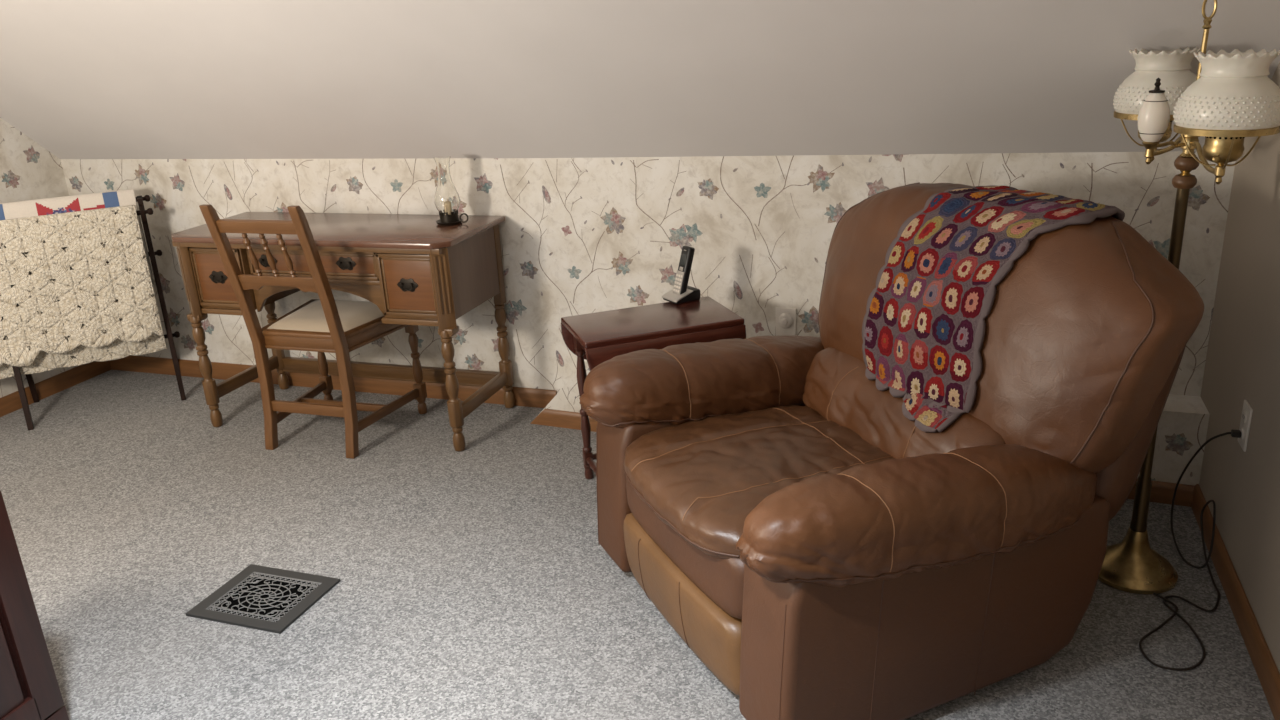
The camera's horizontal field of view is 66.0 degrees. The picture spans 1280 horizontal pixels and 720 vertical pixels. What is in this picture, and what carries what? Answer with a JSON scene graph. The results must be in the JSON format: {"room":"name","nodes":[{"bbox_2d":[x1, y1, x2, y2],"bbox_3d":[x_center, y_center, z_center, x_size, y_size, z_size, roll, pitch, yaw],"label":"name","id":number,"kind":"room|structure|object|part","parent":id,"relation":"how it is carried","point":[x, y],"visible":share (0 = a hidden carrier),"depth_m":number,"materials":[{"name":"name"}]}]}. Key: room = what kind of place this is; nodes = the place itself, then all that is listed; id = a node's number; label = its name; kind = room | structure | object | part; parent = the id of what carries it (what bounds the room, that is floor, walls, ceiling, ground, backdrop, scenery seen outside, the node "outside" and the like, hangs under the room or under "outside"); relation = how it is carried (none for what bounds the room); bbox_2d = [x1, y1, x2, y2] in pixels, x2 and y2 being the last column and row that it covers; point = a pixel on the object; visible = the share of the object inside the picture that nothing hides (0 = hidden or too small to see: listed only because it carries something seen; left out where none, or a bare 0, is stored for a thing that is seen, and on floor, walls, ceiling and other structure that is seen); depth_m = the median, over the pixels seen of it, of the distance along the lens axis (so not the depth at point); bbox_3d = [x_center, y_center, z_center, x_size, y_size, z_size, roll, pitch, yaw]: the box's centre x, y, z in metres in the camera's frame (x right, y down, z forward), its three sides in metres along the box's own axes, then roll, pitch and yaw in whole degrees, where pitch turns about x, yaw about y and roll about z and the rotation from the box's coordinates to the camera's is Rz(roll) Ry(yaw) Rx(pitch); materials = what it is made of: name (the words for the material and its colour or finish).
{"room":"attic sitting room","nodes":[
{"label":"attic sitting room","id":0,"kind":"room"},
{"bbox_2d":[0,117,83,397],"bbox_3d":[-3.433,-0.193,2.119,0.001,2.300,5.132,4,21,18],"label":"wall","id":1,"kind":"structure","parent":0,"point":[28,171],"depth_m":4.29,"materials":[{"name":"paper"}]},
{"bbox_2d":[0,361,110,416],"bbox_3d":[-3.370,0.855,2.486,0.014,0.075,5.132,4,21,18],"label":"baseboard","id":2,"kind":"structure","parent":1,"relation":"attached to","point":[9,403],"depth_m":4.49,"materials":[{"name":"brown wood"}]},
{"bbox_2d":[0,370,1274,719],"bbox_3d":[-1.160,1.001,1.852,4.620,0.001,5.300,4,21,18],"label":"floor","id":3,"kind":"structure","parent":0,"point":[477,582],"depth_m":2.80,"materials":[{"name":"grey carpet"}]},
{"bbox_2d":[0,491,68,719],"bbox_3d":[-1.647,0.621,2.018,0.528,0.654,0.540,4,21,18],"label":"base cabinet","id":4,"kind":"object","parent":3,"relation":"on","point":[29,687],"visible":1,"depth_m":2.15,"materials":[{"name":"brown wood"}]},
{"bbox_3d":[-1.435,0.622,1.943,0.012,0.420,0.380,4,21,18],"label":"door panel","id":5,"kind":"part","parent":4,"relation":"part of","materials":[{"name":"brown wood"}]},
{"bbox_2d":[0,195,185,430],"bbox_3d":[-2.369,-0.232,4.214,0.669,0.872,0.395,-12,21,-24],"label":"rack","id":6,"kind":"object","parent":3,"relation":"on","point":[139,199],"visible":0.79,"depth_m":4.21,"materials":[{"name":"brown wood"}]},
{"bbox_3d":[-2.590,-0.148,4.022,0.020,0.865,0.224,-12,21,-24],"label":"leg","id":7,"kind":"part","parent":6,"relation":"part of","materials":[{"name":"brown wood"}]},
{"bbox_3d":[-2.669,-0.196,4.168,0.020,0.865,0.221,-12,21,-24],"label":"leg","id":8,"kind":"part","parent":6,"relation":"part of","materials":[{"name":"brown wood"}]},
{"bbox_2d":[0,189,153,283],"bbox_3d":[-2.507,-0.456,4.072,0.832,0.404,0.139,-12,21,-24],"label":"patchwork quilt","id":9,"kind":"object","parent":6,"relation":"hanging from","point":[56,205],"visible":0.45,"depth_m":4.06,"materials":[{"name":"fabric"}]},
{"bbox_2d":[0,205,166,378],"bbox_3d":[-2.445,-0.261,4.022,0.824,0.640,0.133,-12,21,-24],"label":"bedspread","id":10,"kind":"object","parent":6,"relation":"hanging from","point":[55,299],"visible":1,"depth_m":4.04,"materials":[{"name":"beige fabric"}]},
{"bbox_3d":[-2.344,-0.562,4.005,0.669,0.030,0.029,-12,21,-24],"label":"rail","id":11,"kind":"part","parent":6,"relation":"part of","materials":[{"name":"brown wood"}]},
{"bbox_3d":[-2.391,-0.629,4.075,0.669,0.030,0.029,-12,21,-24],"label":"rail","id":12,"kind":"part","parent":6,"relation":"part of","materials":[{"name":"brown wood"}]},
{"bbox_3d":[-2.424,-0.414,4.246,0.669,0.030,0.029,-12,21,-24],"label":"rail","id":13,"kind":"part","parent":6,"relation":"part of","materials":[{"name":"brown wood"}]},
{"bbox_3d":[-2.148,-0.309,4.410,0.020,0.865,0.221,-12,21,-24],"label":"leg","id":14,"kind":"part","parent":6,"relation":"part of","materials":[{"name":"brown wood"}]},
{"bbox_3d":[-2.070,-0.262,4.264,0.020,0.865,0.224,-12,21,-24],"label":"leg","id":15,"kind":"part","parent":6,"relation":"part of","materials":[{"name":"brown wood"}]},
{"bbox_3d":[-2.359,-0.052,4.277,0.669,0.030,0.029,-12,21,-24],"label":"rail","id":16,"kind":"part","parent":6,"relation":"part of","materials":[{"name":"brown wood"}]},
{"bbox_2d":[185,564,339,633],"bbox_3d":[-1.055,0.666,2.771,0.316,0.008,0.264,4,21,19],"label":"floor vent","id":17,"kind":"object","parent":3,"relation":"in","point":[263,598],"visible":1,"depth_m":2.76,"materials":[{"name":"grey metal"}]},
{"bbox_2d":[206,572,320,621],"bbox_3d":[-1.056,0.665,2.770,0.243,0.004,0.203,4,21,19],"label":"grille","id":18,"kind":"object","parent":17,"relation":"attached to","point":[254,596],"depth_m":2.77,"materials":[{"name":"grey metal"}]},
{"bbox_2d":[199,204,426,458],"bbox_3d":[-1.205,-0.161,3.712,0.500,0.955,0.573,4,21,18],"label":"desk chair","id":19,"kind":"object","parent":3,"relation":"on","point":[328,324],"visible":0.94,"depth_m":3.62,"materials":[{"name":"brown wood"}]},
{"bbox_3d":[-1.440,-0.103,3.585,0.036,0.955,0.162,4,21,18],"label":"post","id":20,"kind":"part","parent":19,"relation":"part of","materials":[{"name":"brown wood"}]},
{"bbox_3d":[-1.302,-0.455,3.361,0.330,0.047,0.028,4,21,18],"label":"rail","id":21,"kind":"part","parent":19,"relation":"part of","materials":[{"name":"brown wood"}]},
{"bbox_3d":[-1.274,-0.270,3.482,0.326,0.060,0.031,4,21,18],"label":"rail","id":22,"kind":"part","parent":19,"relation":"part of","materials":[{"name":"brown wood"}]},
{"bbox_3d":[-1.099,-0.082,3.472,0.036,0.955,0.162,4,21,18],"label":"post","id":23,"kind":"part","parent":19,"relation":"part of","materials":[{"name":"brown wood"}]},
{"bbox_3d":[-1.325,-0.021,4.093,0.040,0.450,0.040,4,21,18],"label":"leg","id":24,"kind":"part","parent":19,"relation":"part of","materials":[{"name":"brown wood"}]},
{"bbox_3d":[-1.178,-0.134,3.797,0.500,0.070,0.422,4,21,18],"label":"seat frame","id":25,"kind":"part","parent":19,"relation":"part of","materials":[{"name":"brown wood"}]},
{"bbox_3d":[-0.898,0.006,3.952,0.040,0.450,0.040,4,21,18],"label":"leg","id":26,"kind":"part","parent":19,"relation":"part of","materials":[{"name":"brown wood"}]},
{"bbox_2d":[171,212,514,451],"bbox_3d":[-1.147,-0.139,3.891,1.210,0.790,0.484,4,21,18],"label":"writing desk","id":27,"kind":"object","parent":3,"relation":"on","point":[417,270],"visible":0.93,"depth_m":3.68,"materials":[{"name":"brown wood"}]},
{"bbox_3d":[-1.747,-0.305,3.819,0.065,0.320,0.059,4,21,18],"label":"corner post","id":28,"kind":"part","parent":27,"relation":"part of","materials":[{"name":"brown wood"}]},
{"bbox_3d":[-1.729,0.048,3.930,0.050,0.470,0.050,4,21,18],"label":"leg","id":29,"kind":"part","parent":27,"relation":"part of","materials":[{"name":"brown wood"}]},
{"bbox_3d":[-1.615,-0.315,3.773,0.235,0.230,0.012,4,21,18],"label":"drawer","id":30,"kind":"part","parent":27,"relation":"part of","materials":[{"name":"brown wood"}]},
{"bbox_3d":[-1.613,-0.317,3.778,0.191,0.186,0.006,4,21,18],"label":"drawer panel","id":31,"kind":"part","parent":27,"relation":"part of","materials":[{"name":"brown wood"}]},
{"bbox_3d":[-1.617,-0.315,3.768,0.088,0.051,0.015,4,21,18],"label":"drawer pull","id":32,"kind":"part","parent":27,"relation":"part of","materials":[{"name":"grey metal"}]},
{"bbox_3d":[-1.405,-0.371,3.705,0.088,0.051,0.015,4,21,18],"label":"drawer pull","id":33,"kind":"part","parent":27,"relation":"part of","materials":[{"name":"grey metal"}]},
{"bbox_3d":[-1.594,-0.094,4.310,0.050,0.470,0.050,4,21,18],"label":"leg","id":34,"kind":"part","parent":27,"relation":"part of","materials":[{"name":"brown wood"}]},
{"bbox_3d":[-1.213,-0.356,3.649,0.570,0.110,0.012,4,21,18],"label":"drawer","id":35,"kind":"part","parent":27,"relation":"part of","materials":[{"name":"brown wood"}]},
{"bbox_3d":[-1.211,-0.358,3.653,0.526,0.066,0.006,4,21,18],"label":"drawer panel","id":36,"kind":"part","parent":27,"relation":"part of","materials":[{"name":"brown wood"}]},
{"bbox_3d":[-1.213,-0.292,3.661,1.096,0.285,0.051,4,21,18],"label":"moulding","id":37,"kind":"part","parent":27,"relation":"part of","materials":[{"name":"brown wood"}]},
{"bbox_3d":[-1.078,-0.350,3.597,0.088,0.051,0.015,4,21,18],"label":"drawer pull","id":38,"kind":"part","parent":27,"relation":"part of","materials":[{"name":"grey metal"}]},
{"bbox_3d":[-0.824,-0.265,3.511,0.235,0.230,0.012,4,21,18],"label":"drawer","id":39,"kind":"part","parent":27,"relation":"part of","materials":[{"name":"brown wood"}]},
{"bbox_3d":[-0.831,-0.265,3.507,0.088,0.051,0.015,4,21,18],"label":"drawer pull","id":40,"kind":"part","parent":27,"relation":"part of","materials":[{"name":"grey metal"}]},
{"bbox_3d":[-0.822,-0.267,3.516,0.191,0.186,0.006,4,21,18],"label":"drawer panel","id":41,"kind":"part","parent":27,"relation":"part of","materials":[{"name":"brown wood"}]},
{"bbox_3d":[-0.693,-0.238,3.470,0.065,0.320,0.059,4,21,18],"label":"corner post","id":42,"kind":"part","parent":27,"relation":"part of","materials":[{"name":"brown wood"}]},
{"bbox_2d":[434,156,467,225],"bbox_3d":[-0.714,-0.625,3.641,0.100,0.246,0.116,-16,23,-32],"label":"candle lamp","id":43,"kind":"object","parent":27,"relation":"on","point":[446,198],"visible":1,"depth_m":3.62,"materials":[{"name":"clear glass"}]},
{"bbox_3d":[-0.681,0.114,3.584,0.050,0.470,0.050,4,21,18],"label":"leg","id":44,"kind":"part","parent":27,"relation":"part of","materials":[{"name":"brown wood"}]},
{"bbox_3d":[-0.615,-0.330,3.637,0.012,0.270,0.360,4,21,18],"label":"panel","id":45,"kind":"part","parent":27,"relation":"part of","materials":[{"name":"brown wood"}]},
{"bbox_3d":[-0.559,-0.378,3.830,0.034,0.330,0.040,4,21,18],"label":"corner post","id":46,"kind":"part","parent":27,"relation":"part of","materials":[{"name":"brown wood"}]},
{"bbox_3d":[-0.546,-0.028,3.963,0.050,0.470,0.050,4,21,18],"label":"leg","id":47,"kind":"part","parent":27,"relation":"part of","materials":[{"name":"brown wood"}]},
{"bbox_2d":[561,296,745,478],"bbox_3d":[0.050,0.135,3.255,0.524,0.575,0.328,-9,20,-17],"label":"side table","id":48,"kind":"object","parent":3,"relation":"on","point":[598,337],"visible":0.42,"depth_m":3.10,"materials":[{"name":"brown wood"}]},
{"bbox_3d":[-0.188,0.144,3.293,0.035,0.557,0.035,-9,20,-17],"label":"leg","id":49,"kind":"part","parent":48,"relation":"part of","materials":[{"name":"brown wood"}]},
{"bbox_2d":[662,246,700,303],"bbox_3d":[0.136,-0.289,3.311,0.104,0.178,0.086,-15,23,-31],"label":"cordless phone","id":50,"kind":"object","parent":48,"relation":"on","point":[681,292],"visible":1,"depth_m":3.30,"materials":[{"name":"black plastic"}]},
{"bbox_3d":[0.127,-0.222,3.325,0.072,0.028,0.086,-15,23,-31],"label":"cradle trim","id":51,"kind":"part","parent":50,"relation":"part of","materials":[{"name":"silver metal"}]},
{"bbox_3d":[0.129,-0.261,3.315,0.025,0.075,0.040,-15,23,-31],"label":"keypad plate","id":52,"kind":"part","parent":50,"relation":"part of","materials":[{"name":"silver metal"}]},
{"bbox_2d":[530,409,1194,506],"bbox_3d":[0.628,0.315,3.422,2.303,0.066,0.014,5,21,22],"label":"baseboard","id":53,"kind":"structure","parent":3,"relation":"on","point":[1161,492],"depth_m":3.04,"materials":[{"name":"brown wood"}]},
{"bbox_2d":[579,182,1203,719],"bbox_3d":[0.540,0.151,2.457,1.126,1.026,1.145,-11,21,-22],"label":"recliner","id":54,"kind":"object","parent":3,"relation":"on","point":[824,554],"visible":0.94,"depth_m":2.14,"materials":[{"name":"brown leather"}]},
{"bbox_3d":[0.296,0.288,2.916,0.871,0.451,0.202,-11,21,-22],"label":"arm panel","id":55,"kind":"part","parent":54,"relation":"part of","materials":[{"name":"brown leather"}]},
{"bbox_2d":[623,405,894,558],"bbox_3d":[0.334,0.278,2.447,0.676,0.128,0.684,-11,21,-22],"label":"seat cushion","id":56,"kind":"object","parent":54,"relation":"on","point":[700,471],"depth_m":2.41,"materials":[{"name":"leather"}]},
{"bbox_2d":[802,347,1005,458],"bbox_3d":[0.678,0.129,2.537,0.247,0.210,0.750,-11,21,-22],"label":"lumbar cushion","id":57,"kind":"object","parent":54,"relation":"on","point":[836,389],"depth_m":2.50,"materials":[{"name":"brown leather"}]},
{"bbox_3d":[0.638,0.527,2.188,0.871,0.451,0.204,-11,21,-22],"label":"arm panel","id":58,"kind":"part","parent":54,"relation":"part of","materials":[{"name":"brown leather"}]},
{"bbox_2d":[862,185,1124,432],"bbox_3d":[0.820,-0.142,2.412,0.466,0.513,0.498,-11,21,-22],"label":"throw","id":59,"kind":"object","parent":54,"relation":"on","point":[924,325],"visible":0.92,"depth_m":2.35,"materials":[{"name":"multicoloured fabric"}]},
{"bbox_2d":[818,182,1203,472],"bbox_3d":[0.818,-0.120,2.496,0.372,0.570,1.140,-11,21,-22],"label":"cushion","id":60,"kind":"object","parent":54,"relation":"on","point":[1088,332],"depth_m":2.12,"materials":[{"name":"brown leather"}]},
{"bbox_2d":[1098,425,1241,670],"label":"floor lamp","id":61,"kind":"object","parent":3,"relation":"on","point":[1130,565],"depth_m":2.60,"materials":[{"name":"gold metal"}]},
{"bbox_3d":[1.397,0.428,2.476,0.151,0.404,0.670,9,23,31],"label":"power cord","id":62,"kind":"part","parent":61,"relation":"part of","materials":[{"name":"black plastic"}]},
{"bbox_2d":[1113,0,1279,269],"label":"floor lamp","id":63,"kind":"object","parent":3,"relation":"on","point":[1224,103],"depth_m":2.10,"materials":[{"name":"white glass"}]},
{"bbox_3d":[1.298,-0.583,2.482,0.078,0.072,0.078,4,21,18],"label":"burner","id":64,"kind":"part","parent":63,"relation":"part of","materials":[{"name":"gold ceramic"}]},
{"bbox_3d":[1.292,-0.691,2.444,0.206,0.156,0.206,4,21,18],"label":"lamp shade","id":65,"kind":"part","parent":63,"relation":"part of","materials":[{"name":"white glass"}]},
{"bbox_3d":[1.198,-0.480,2.247,0.154,0.052,0.036,-14,22,-28],"label":"font arm","id":66,"kind":"part","parent":63,"relation":"part of","materials":[{"name":"gold metal"}]},
{"bbox_3d":[1.291,-0.514,2.410,0.023,0.083,0.208,-1,20,6],"label":"arm","id":67,"kind":"part","parent":63,"relation":"part of","materials":[{"name":"gold metal"}]},
{"bbox_3d":[1.273,-0.641,2.239,0.020,0.259,0.020,4,21,18],"label":"stem","id":68,"kind":"part","parent":63,"relation":"part of","materials":[{"name":"gold metal"}]},
{"bbox_3d":[1.256,-0.442,2.192,0.024,0.071,0.200,0,20,9],"label":"arm","id":69,"kind":"part","parent":63,"relation":"part of","materials":[{"name":"gold metal"}]},
{"bbox_3d":[1.241,-0.456,2.095,0.078,0.072,0.078,4,21,18],"label":"burner","id":70,"kind":"part","parent":63,"relation":"part of","materials":[{"name":"gold metal"}]},
{"bbox_3d":[1.235,-0.564,2.057,0.206,0.156,0.206,4,21,18],"label":"lamp shade","id":71,"kind":"part","parent":63,"relation":"part of","materials":[{"name":"white glass"}]},
{"bbox_2d":[0,0,1279,158],"bbox_3d":[-1.270,-0.528,1.227,4.620,1.294,5.132,4,21,18],"label":"ceiling","id":72,"kind":"structure","parent":0,"point":[81,79],"depth_m":3.11,"materials":[{"name":"paint"}]},
{"bbox_2d":[61,151,1234,395],"bbox_3d":[-0.426,-0.288,3.817,4.626,1.046,0.082,5,21,21],"label":"wall","id":73,"kind":"structure","parent":0,"point":[579,236],"depth_m":3.64,"materials":[{"name":"paper"}]},
{"bbox_2d":[109,354,556,407],"bbox_3d":[-1.454,0.084,4.375,2.370,0.078,0.014,4,21,19],"label":"baseboard","id":74,"kind":"structure","parent":73,"relation":"attached to","point":[526,397],"depth_m":4.33,"materials":[{"name":"brown wood"}]},
{"bbox_2d":[775,307,795,335],"bbox_3d":[0.512,-0.126,3.480,0.075,0.115,0.028,5,21,23],"label":"wall outlet","id":75,"kind":"object","parent":73,"relation":"attached to","point":[785,317],"visible":0.9,"depth_m":3.48,"materials":[{"name":"beige plastic"}]},
{"bbox_3d":[0.511,-0.136,3.474,0.054,0.054,0.022,5,21,23],"label":"knob","id":76,"kind":"part","parent":75,"relation":"part of","materials":[{"name":"beige plastic"}]},
{"bbox_2d":[540,362,1209,484],"bbox_3d":[0.650,0.176,3.461,2.316,0.300,0.161,5,21,23],"label":"wall","id":77,"kind":"structure","parent":73,"relation":"attached to","point":[1182,428],"depth_m":2.97,"materials":[{"name":"paper"}]},
{"bbox_2d":[1199,62,1279,672],"bbox_3d":[0.908,0.123,0.567,0.001,2.300,4.900,4,21,18],"label":"wall","id":78,"kind":"structure","parent":0,"point":[1242,363],"depth_m":2.52,"materials":[{"name":"beige paint"}]},
{"bbox_2d":[1191,484,1279,719],"bbox_3d":[0.934,1.195,0.876,0.014,0.072,4.755,4,21,18],"label":"baseboard","id":79,"kind":"structure","parent":78,"relation":"attached to","point":[1268,674],"depth_m":2.41,"materials":[{"name":"brown wood"}]},
{"bbox_2d":[1238,400,1252,451],"bbox_3d":[1.547,0.168,2.522,0.010,0.116,0.072,4,21,18],"label":"wall outlet","id":80,"kind":"object","parent":78,"relation":"attached to","point":[1246,416],"visible":1,"depth_m":2.51,"materials":[{"name":"beige plastic"}]},
{"bbox_2d":[1240,428,1243,439],"bbox_3d":[1.546,0.190,2.531,0.004,0.029,0.032,4,21,18],"label":"socket","id":81,"kind":"object","parent":80,"relation":"attached to","point":[1241,429],"depth_m":2.52,"materials":[{"name":"white plastic"}]},
{"bbox_2d":[1242,411,1246,422],"bbox_3d":[1.544,0.145,2.515,0.004,0.029,0.032,4,21,18],"label":"socket","id":82,"kind":"object","parent":80,"relation":"attached to","point":[1244,413],"depth_m":2.51,"materials":[{"name":"white plastic"}]}
]}

